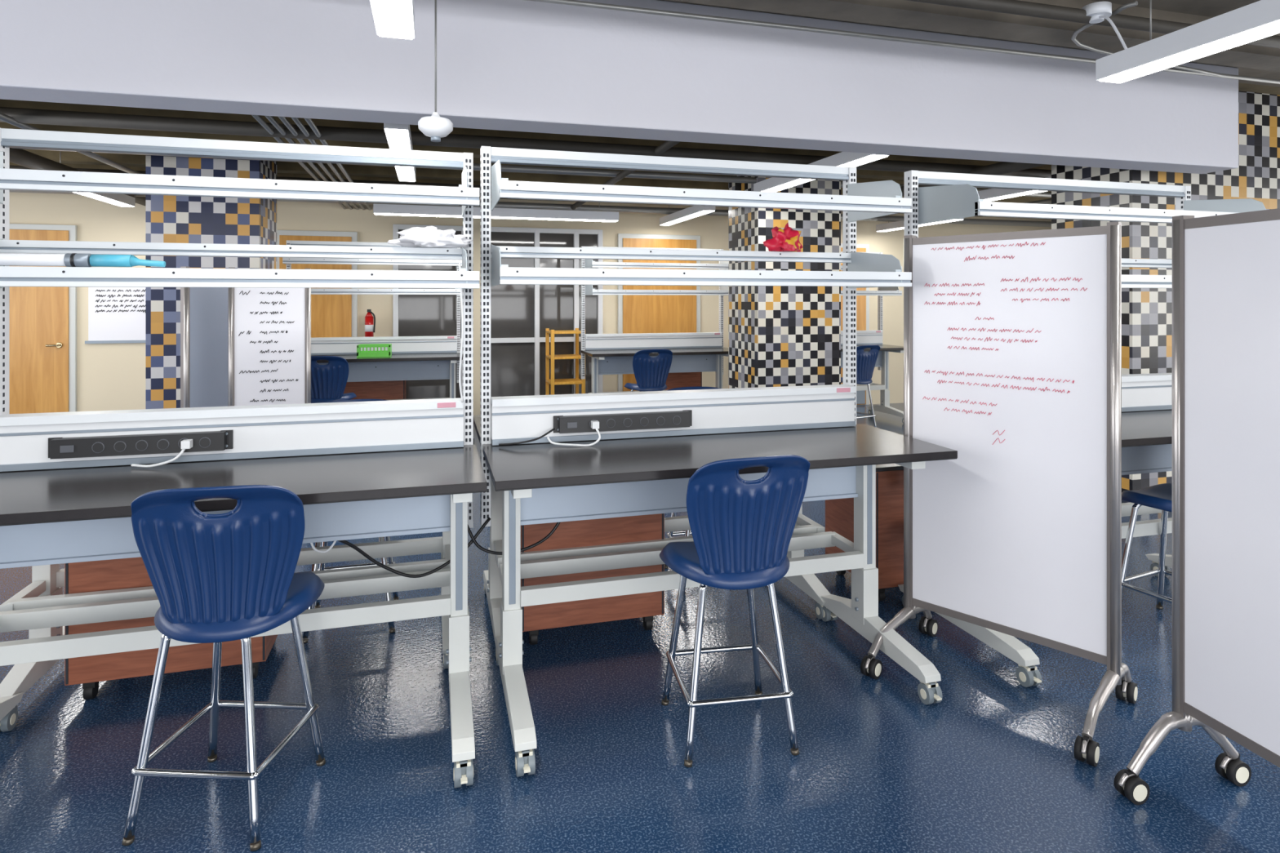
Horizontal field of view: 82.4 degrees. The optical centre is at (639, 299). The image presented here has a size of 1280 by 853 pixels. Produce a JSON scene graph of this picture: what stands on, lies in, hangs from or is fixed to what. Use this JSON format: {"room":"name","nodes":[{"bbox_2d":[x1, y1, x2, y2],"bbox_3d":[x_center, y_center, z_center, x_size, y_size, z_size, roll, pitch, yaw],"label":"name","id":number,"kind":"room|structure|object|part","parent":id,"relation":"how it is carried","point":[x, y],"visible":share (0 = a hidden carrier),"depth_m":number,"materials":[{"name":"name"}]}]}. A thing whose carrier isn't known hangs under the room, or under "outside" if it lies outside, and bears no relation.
{"room":"science classroom","nodes":[
{"label":"science classroom","id":0,"kind":"room"},
{"bbox_2d":[145,155,276,408],"bbox_3d":[-3.600,-0.025,6.204,0.810,3.050,0.700,0,0,-16],"label":"tiled column","id":1,"kind":"structure","parent":0,"point":[168,218],"depth_m":5.83,"materials":[{"name":"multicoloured tile"}]},
{"bbox_2d":[0,106,1051,226],"bbox_3d":[-0.106,-1.090,6.803,15.500,0.160,5.250,0,0,-16],"label":"ceiling pipes","id":2,"kind":"object","parent":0,"point":[20,117],"depth_m":5.53,"materials":[{"name":"metal"}]},
{"bbox_2d":[9,191,1051,415],"bbox_3d":[-0.842,-0.025,9.401,15.500,3.050,0.150,0,0,-16],"label":"wall","id":3,"kind":"structure","parent":0,"point":[110,376],"depth_m":8.71,"materials":[{"name":"beige paint"}]},
{"bbox_2d":[9,223,76,413],"bbox_3d":[-6.544,0.350,7.646,1.070,2.300,0.119,0,0,-16],"label":"door","id":4,"kind":"structure","parent":3,"relation":"in","point":[43,319],"depth_m":7.72,"materials":[{"name":"wood"}]},
{"bbox_2d":[84,286,145,343],"bbox_3d":[-5.638,0.125,7.950,0.680,0.690,0.029,0,0,-16],"label":"whiteboard","id":5,"kind":"object","parent":3,"relation":"attached to","point":[116,315],"visible":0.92,"depth_m":7.93,"materials":[{"name":"white plastic"}]},
{"bbox_2d":[276,230,357,337],"bbox_3d":[-3.744,0.350,8.439,0.890,2.300,0.119,0,0,-16],"label":"door","id":6,"kind":"structure","parent":3,"relation":"in","point":[331,315],"depth_m":8.48,"materials":[{"name":"wood"}]},
{"bbox_2d":[364,309,375,337],"bbox_3d":[-3.164,0.275,8.577,0.119,0.330,0.169,0,0,-16],"label":"fire extinguisher","id":7,"kind":"object","parent":3,"relation":"attached to","point":[370,321],"visible":0.95,"depth_m":8.51,"materials":[{"name":"red metal"}]},
{"bbox_2d":[373,203,462,217],"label":"pendant light","id":8,"kind":"object","parent":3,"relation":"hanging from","point":[395,209],"depth_m":7.22,"materials":[{"name":"white metal"}]},
{"bbox_2d":[392,224,462,399],"bbox_3d":[-2.529,0.290,8.809,0.850,2.380,0.069,0,0,-16],"label":"window","id":9,"kind":"structure","parent":3,"relation":"in","point":[413,315],"depth_m":8.81,"materials":[{"name":"clear glass"}]},
{"bbox_2d":[490,226,602,396],"bbox_3d":[-1.206,0.290,9.183,1.500,2.380,0.069,0,0,-16],"label":"window","id":10,"kind":"structure","parent":3,"relation":"in","point":[521,314],"depth_m":9.16,"materials":[{"name":"clear glass"}]},
{"bbox_2d":[490,207,618,222],"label":"pendant light","id":11,"kind":"object","parent":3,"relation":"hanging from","point":[496,213],"depth_m":7.59,"materials":[{"name":"white metal"}]},
{"bbox_2d":[617,233,700,391],"bbox_3d":[0.268,0.320,9.574,1.130,2.360,0.119,0,0,-16],"label":"door","id":12,"kind":"structure","parent":3,"relation":"in","point":[637,313],"depth_m":9.56,"materials":[{"name":"wood"}]},
{"bbox_2d":[840,243,869,405],"bbox_3d":[2.804,0.350,10.292,1.000,2.300,0.119,0,0,-16],"label":"door","id":13,"kind":"structure","parent":3,"relation":"in","point":[862,301],"depth_m":10.40,"materials":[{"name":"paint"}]},
{"bbox_2d":[0,403,1279,852],"bbox_3d":[0.976,1.550,2.978,15.500,0.100,13.200,0,0,-16],"label":"floor","id":14,"kind":"structure","parent":0,"point":[991,766],"depth_m":2.41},
{"bbox_2d":[64,556,278,699],"bbox_3d":[-1.849,1.160,2.991,0.678,0.680,0.472,0,0,-16],"label":"base cabinet","id":15,"kind":"object","parent":14,"relation":"on","point":[122,573],"visible":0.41,"depth_m":2.73,"materials":[{"name":"brown wood"}]},
{"bbox_2d":[180,266,227,408],"bbox_3d":[-3.126,0.634,5.375,0.523,1.732,0.652,0,0,6],"label":"whiteboard","id":16,"kind":"object","parent":14,"relation":"on","point":[203,310],"visible":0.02,"depth_m":5.24,"materials":[{"name":"silver metal"}]},
{"bbox_2d":[121,484,325,851],"bbox_3d":[-1.218,1.001,2.181,0.493,1.003,0.509,0,0,-16],"label":"stool","id":17,"kind":"object","parent":14,"relation":"on","point":[215,579],"visible":1,"depth_m":2.02,"materials":[{"name":"blue plastic"}]},
{"bbox_2d":[0,437,474,710],"bbox_3d":[-1.637,1.040,3.112,1.785,0.920,0.839,0,0,-16],"label":"workbench","id":18,"kind":"object","parent":14,"relation":"on","point":[46,588],"visible":0.26,"depth_m":2.87,"materials":[{"name":"paint"}]},
{"bbox_2d":[0,128,487,788],"bbox_3d":[-1.432,0.455,2.390,1.785,2.090,0.839,0,0,-16],"label":"workbench","id":19,"kind":"object","parent":14,"relation":"on","point":[371,468],"depth_m":2.53,"materials":[{"name":"paint"}]},
{"bbox_2d":[0,253,91,266],"bbox_3d":[-1.880,-0.121,2.181,0.410,0.043,0.043,0,0,-16],"label":"tube","id":20,"kind":"object","parent":19,"relation":"on","point":[68,260],"visible":0.98,"depth_m":2.19,"materials":[{"name":"white plastic"}]},
{"bbox_2d":[89,253,165,266],"bbox_3d":[-1.584,-0.121,2.264,0.196,0.038,0.038,0,0,-16],"label":"tube","id":21,"kind":"object","parent":19,"relation":"on","point":[95,260],"visible":1,"depth_m":2.25,"materials":[{"name":"blue plastic"}]},
{"bbox_3d":[-1.735,0.523,2.531,0.565,0.105,0.087,0,0,-16],"label":"power strip","id":22,"kind":"part","parent":19,"relation":"part of","materials":[{"name":"black plastic"}]},
{"bbox_2d":[310,540,337,552],"bbox_3d":[-1.118,0.865,2.590,0.107,0.064,0.013,0,0,-23],"label":"power cable","id":23,"kind":"object","parent":19,"relation":"attached to","point":[334,542],"visible":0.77,"depth_m":2.58,"materials":[{"name":"white plastic"}]},
{"bbox_2d":[337,517,490,577],"bbox_3d":[-0.863,0.950,2.788,0.612,0.231,0.050,0,0,-35],"label":"power cable","id":24,"kind":"object","parent":19,"relation":"hanging from","point":[488,519],"visible":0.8,"depth_m":2.77,"materials":[{"name":"black plastic"}]},
{"bbox_2d":[387,226,472,248],"bbox_3d":[-0.820,-0.248,2.867,0.326,0.084,0.148,0,0,-16],"label":"plastic bag","id":25,"kind":"object","parent":19,"relation":"on","point":[428,236],"visible":0.98,"depth_m":2.83,"materials":[{"name":"white plastic"}]},
{"bbox_2d":[458,262,463,402],"bbox_3d":[-0.701,0.125,2.861,0.018,0.551,0.040,0,0,-16],"label":"power cable","id":26,"kind":"object","parent":19,"relation":"attached to","point":[460,264],"visible":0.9,"depth_m":2.85,"materials":[{"name":"white plastic"}]},
{"bbox_2d":[227,266,311,406],"bbox_3d":[-2.676,0.634,5.290,0.553,1.732,0.523,0,0,-22],"label":"whiteboard","id":27,"kind":"object","parent":14,"relation":"on","point":[269,328],"visible":0.46,"depth_m":5.28,"materials":[{"name":"silver metal"}]},
{"bbox_2d":[311,355,356,403],"bbox_3d":[-2.870,1.001,6.751,0.444,1.005,0.483,0,0,-7],"label":"stool","id":28,"kind":"object","parent":14,"relation":"on","point":[328,381],"visible":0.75,"depth_m":6.60,"materials":[{"name":"blue plastic"}]},
{"bbox_2d":[302,399,399,643],"bbox_3d":[-1.349,1.001,3.446,0.452,1.005,0.491,0,0,-16],"label":"stool","id":29,"kind":"object","parent":14,"relation":"on","point":[384,560],"visible":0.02,"depth_m":3.54,"materials":[{"name":"blue plastic"}]},
{"bbox_2d":[282,240,462,400],"bbox_3d":[-2.743,0.440,7.527,1.780,2.120,0.839,0,0,-16],"label":"workbench","id":30,"kind":"object","parent":14,"relation":"on","point":[412,357],"visible":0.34,"depth_m":7.66,"materials":[{"name":"paint"}]},
{"bbox_2d":[356,343,391,357],"bbox_3d":[-2.729,0.519,7.516,0.320,0.119,0.250,0,0,-16],"label":"basket","id":31,"kind":"object","parent":30,"relation":"on","point":[380,353],"visible":1,"depth_m":7.41,"materials":[{"name":"plastic"}]},
{"bbox_2d":[343,380,405,399],"bbox_3d":[-3.036,1.140,8.065,0.858,0.720,0.462,0,0,-16],"label":"base cabinet","id":32,"kind":"object","parent":14,"relation":"on","point":[392,389],"visible":0.05,"depth_m":7.89,"materials":[{"name":"brown wood"}]},
{"bbox_2d":[545,328,585,395],"bbox_3d":[-0.905,0.925,8.837,0.410,1.150,0.440,0,0,-16],"label":"wooden rack","id":33,"kind":"object","parent":14,"relation":"on","point":[552,381],"visible":0.54,"depth_m":8.75,"materials":[{"name":"yellow wood"}]},
{"bbox_2d":[520,513,664,644],"bbox_3d":[-0.264,1.160,3.430,0.648,0.680,0.492,0,0,-16],"label":"base cabinet","id":34,"kind":"object","parent":14,"relation":"on","point":[592,532],"visible":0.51,"depth_m":3.19,"materials":[{"name":"brown wood"}]},
{"bbox_2d":[623,348,672,391],"bbox_3d":[0.077,1.001,7.638,0.456,1.004,0.486,0,0,-16],"label":"stool","id":35,"kind":"object","parent":14,"relation":"on","point":[651,374],"visible":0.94,"depth_m":7.48,"materials":[{"name":"blue plastic"}]},
{"bbox_2d":[473,415,831,657],"bbox_3d":[0.088,1.040,3.600,1.750,0.920,0.839,0,0,-16],"label":"workbench","id":36,"kind":"object","parent":14,"relation":"on","point":[810,584],"visible":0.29,"depth_m":3.28,"materials":[{"name":"paint"}]},
{"bbox_2d":[581,246,728,393],"bbox_3d":[0.259,0.440,8.377,1.780,2.120,0.839,0,0,-16],"label":"workbench","id":37,"kind":"object","parent":14,"relation":"on","point":[692,352],"visible":0.71,"depth_m":8.46,"materials":[{"name":"paint"}]},
{"bbox_2d":[664,372,702,390],"bbox_3d":[0.380,1.140,9.032,0.658,0.720,0.462,0,0,-16],"label":"base cabinet","id":38,"kind":"object","parent":14,"relation":"on","point":[677,380],"visible":0.02,"depth_m":8.84,"materials":[{"name":"brown wood"}]},
{"bbox_2d":[664,386,719,592],"bbox_3d":[0.355,1.001,3.969,0.452,1.004,0.485,0,0,-16],"label":"stool","id":39,"kind":"object","parent":14,"relation":"on","point":[686,533],"visible":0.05,"depth_m":4.09,"materials":[{"name":"blue plastic"}]},
{"bbox_2d":[480,146,957,777],"bbox_3d":[0.290,0.440,2.877,1.756,2.120,0.839,0,0,-16],"label":"workbench","id":40,"kind":"object","parent":14,"relation":"on","point":[637,472],"visible":0.96,"depth_m":2.94,"materials":[{"name":"paint"}]},
{"bbox_2d":[467,522,559,555],"bbox_3d":[-0.486,0.926,2.949,0.440,0.179,0.051,0,0,-18],"label":"power cable","id":41,"kind":"object","parent":40,"relation":"hanging from","point":[557,525],"visible":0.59,"depth_m":2.93,"materials":[{"name":"black plastic"}]},
{"bbox_2d":[498,427,555,445],"bbox_3d":[-0.444,0.545,2.893,0.224,0.058,0.058,0,0,-16],"label":"power cable","id":42,"kind":"object","parent":40,"relation":"on","point":[524,442],"depth_m":2.87,"materials":[{"name":"black rubber"}]},
{"bbox_2d":[546,409,692,446],"bbox_3d":[-0.066,0.526,2.989,0.627,0.110,0.114,0,0,-16],"label":"power strip","id":43,"kind":"object","parent":40,"relation":"on","point":[679,419],"visible":1,"depth_m":3.00,"materials":[{"name":"black plastic"}]},
{"bbox_2d":[763,222,802,252],"bbox_3d":[0.641,-0.284,3.286,0.184,0.133,0.132,0,0,3],"label":"plastic bag","id":44,"kind":"object","parent":40,"relation":"on","point":[787,239],"visible":0.98,"depth_m":3.25,"materials":[{"name":"red plastic"}]},
{"bbox_2d":[659,454,810,767],"bbox_3d":[0.309,1.001,2.543,0.452,1.005,0.491,0,0,-16],"label":"stool","id":45,"kind":"object","parent":14,"relation":"on","point":[742,530],"visible":1,"depth_m":2.39,"materials":[{"name":"blue plastic"}]},
{"bbox_2d":[840,344,880,427],"bbox_3d":[2.436,1.001,8.305,0.444,1.005,0.483,0,0,-30],"label":"stool","id":46,"kind":"object","parent":14,"relation":"on","point":[865,362],"visible":0.71,"depth_m":8.17,"materials":[{"name":"blue plastic"}]},
{"bbox_2d":[825,463,903,601],"bbox_3d":[1.383,1.160,3.890,0.628,0.680,0.502,0,0,-16],"label":"base cabinet","id":47,"kind":"object","parent":14,"relation":"on","point":[839,513],"visible":0.18,"depth_m":3.60,"materials":[{"name":"brown wood"}]},
{"bbox_2d":[840,251,903,423],"bbox_3d":[2.419,0.440,8.988,1.750,2.120,0.839,0,0,-16],"label":"workbench","id":48,"kind":"object","parent":14,"relation":"on","point":[863,337],"visible":0.34,"depth_m":9.22,"materials":[{"name":"paint"}]},
{"bbox_2d":[860,221,1137,767],"bbox_3d":[1.368,0.612,2.819,0.603,1.777,0.815,0,0,-44],"label":"whiteboard","id":49,"kind":"object","parent":14,"relation":"on","point":[1012,340],"visible":1,"depth_m":2.81,"materials":[{"name":"silver metal"}]},
{"bbox_2d":[897,169,1266,687],"bbox_3d":[2.234,0.440,3.427,1.795,2.120,0.839,0,0,-16],"label":"workbench","id":50,"kind":"object","parent":14,"relation":"on","point":[1146,398],"visible":0.16,"depth_m":3.50,"materials":[{"name":"paint"}]},
{"bbox_2d":[1121,483,1172,609],"bbox_3d":[2.450,1.001,3.289,0.444,1.005,0.483,0,0,-25],"label":"stool","id":51,"kind":"object","parent":14,"relation":"on","point":[1159,496],"visible":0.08,"depth_m":3.37,"materials":[{"name":"blue plastic"}]},
{"bbox_2d":[1114,208,1279,804],"bbox_3d":[1.742,0.622,1.855,0.463,1.757,0.841,0,0,-13],"label":"whiteboard","id":52,"kind":"object","parent":14,"relation":"on","point":[1226,268],"visible":1,"depth_m":2.10,"materials":[{"name":"silver metal"}]},
{"bbox_2d":[0,0,1279,219],"bbox_3d":[0.976,-1.450,2.978,15.500,0.500,13.200,0,0,-16],"label":"ceiling","id":53,"kind":"structure","parent":0,"point":[1251,60],"depth_m":4.69,"materials":[{"name":"concrete"}]},
{"bbox_2d":[60,151,135,206],"bbox_3d":[-5.010,-1.165,6.689,0.130,0.430,1.600,0,0,-16],"label":"pendant light","id":54,"kind":"object","parent":53,"relation":"hanging from","point":[118,199],"visible":0.41,"depth_m":7.03,"materials":[{"name":"white"}]},
{"bbox_2d":[369,0,414,39],"bbox_3d":[-0.629,-1.165,1.745,0.130,0.430,1.900,0,0,-16],"label":"pendant light","id":55,"kind":"object","parent":53,"relation":"hanging from","point":[392,18],"visible":1,"depth_m":2.47,"materials":[{"name":"white"}]},
{"bbox_2d":[383,123,413,150],"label":"pendant light","id":56,"kind":"object","parent":53,"relation":"hanging from","point":[398,136],"depth_m":4.25,"materials":[{"name":"white"}]},
{"bbox_2d":[394,165,415,182],"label":"pendant light","id":57,"kind":"object","parent":53,"relation":"hanging from","point":[404,173],"depth_m":5.49,"materials":[{"name":"white"}]},
{"bbox_2d":[417,0,453,142],"bbox_3d":[-0.862,-1.100,3.082,0.144,0.860,0.144,0,0,-16],"label":"ceiling sensor","id":58,"kind":"object","parent":53,"relation":"hanging from","point":[435,126],"depth_m":3.05,"materials":[{"name":"white plastic"}]},
{"bbox_2d":[0,0,1238,173],"bbox_3d":[-1.414,-1.215,3.471,11.170,0.670,0.250,0,0,-16],"label":"ceiling beam","id":59,"kind":"structure","parent":53,"relation":"attached to","point":[515,65],"depth_m":3.73,"materials":[{"name":"white paint"}]},
{"bbox_2d":[659,204,715,225],"bbox_3d":[0.527,-1.165,8.567,0.130,0.430,1.600,0,0,-16],"label":"pendant light","id":60,"kind":"object","parent":53,"relation":"hanging from","point":[693,211],"visible":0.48,"depth_m":8.41,"materials":[{"name":"white"}]},
{"bbox_2d":[753,177,813,191],"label":"pendant light","id":61,"kind":"object","parent":53,"relation":"hanging from","point":[772,184],"depth_m":6.18,"materials":[{"name":"white metal"}]},
{"bbox_2d":[807,151,889,166],"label":"pendant light","id":62,"kind":"object","parent":53,"relation":"hanging from","point":[838,159],"depth_m":5.09,"materials":[{"name":"white metal"}]},
{"bbox_2d":[875,220,904,231],"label":"pendant light","id":63,"kind":"object","parent":53,"relation":"hanging from","point":[891,226],"depth_m":9.88,"materials":[{"name":"white"}]},
{"bbox_2d":[918,217,964,226],"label":"pendant light","id":64,"kind":"object","parent":53,"relation":"hanging from","point":[961,219],"depth_m":8.96,"materials":[{"name":"white plastic"}]},
{"bbox_2d":[977,176,1051,201],"bbox_3d":[3.430,-1.165,6.609,0.130,0.430,1.150,0,0,-16],"label":"pendant light","id":65,"kind":"object","parent":53,"relation":"hanging from","point":[990,194],"visible":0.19,"depth_m":6.75,"materials":[{"name":"white"}]},
{"bbox_2d":[1081,0,1127,48],"bbox_3d":[2.166,-1.204,3.364,0.120,0.352,0.266,0,0,-16],"label":"junction box","id":66,"kind":"object","parent":53,"relation":"attached to","point":[1099,11],"visible":0.83,"depth_m":3.38,"materials":[{"name":"white plastic"}]},
{"bbox_2d":[1095,0,1279,83],"bbox_3d":[2.308,-1.165,2.274,0.130,0.430,1.920,0,0,-16],"label":"pendant light","id":67,"kind":"object","parent":53,"relation":"hanging from","point":[1259,20],"visible":1,"depth_m":2.79,"materials":[{"name":"white metal"}]},
{"bbox_2d":[728,175,840,388],"bbox_3d":[1.432,-0.025,7.316,0.880,3.050,0.700,0,0,-16],"label":"tiled column","id":68,"kind":"structure","parent":0,"point":[780,335],"depth_m":7.01,"materials":[{"name":"tile"}]},
{"bbox_2d":[527,0,1279,84],"bbox_3d":[1.120,-1.341,3.388,8.000,0.062,0.714,0,0,-16],"label":"ceiling","id":69,"kind":"structure","parent":0,"point":[1010,6],"depth_m":3.53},
{"bbox_2d":[1051,90,1279,502],"bbox_3d":[4.170,-0.025,5.701,1.670,3.050,0.700,0,0,-16],"label":"tiled column","id":70,"kind":"structure","parent":0,"point":[1146,313],"depth_m":5.24,"materials":[{"name":"tile"}]}
]}

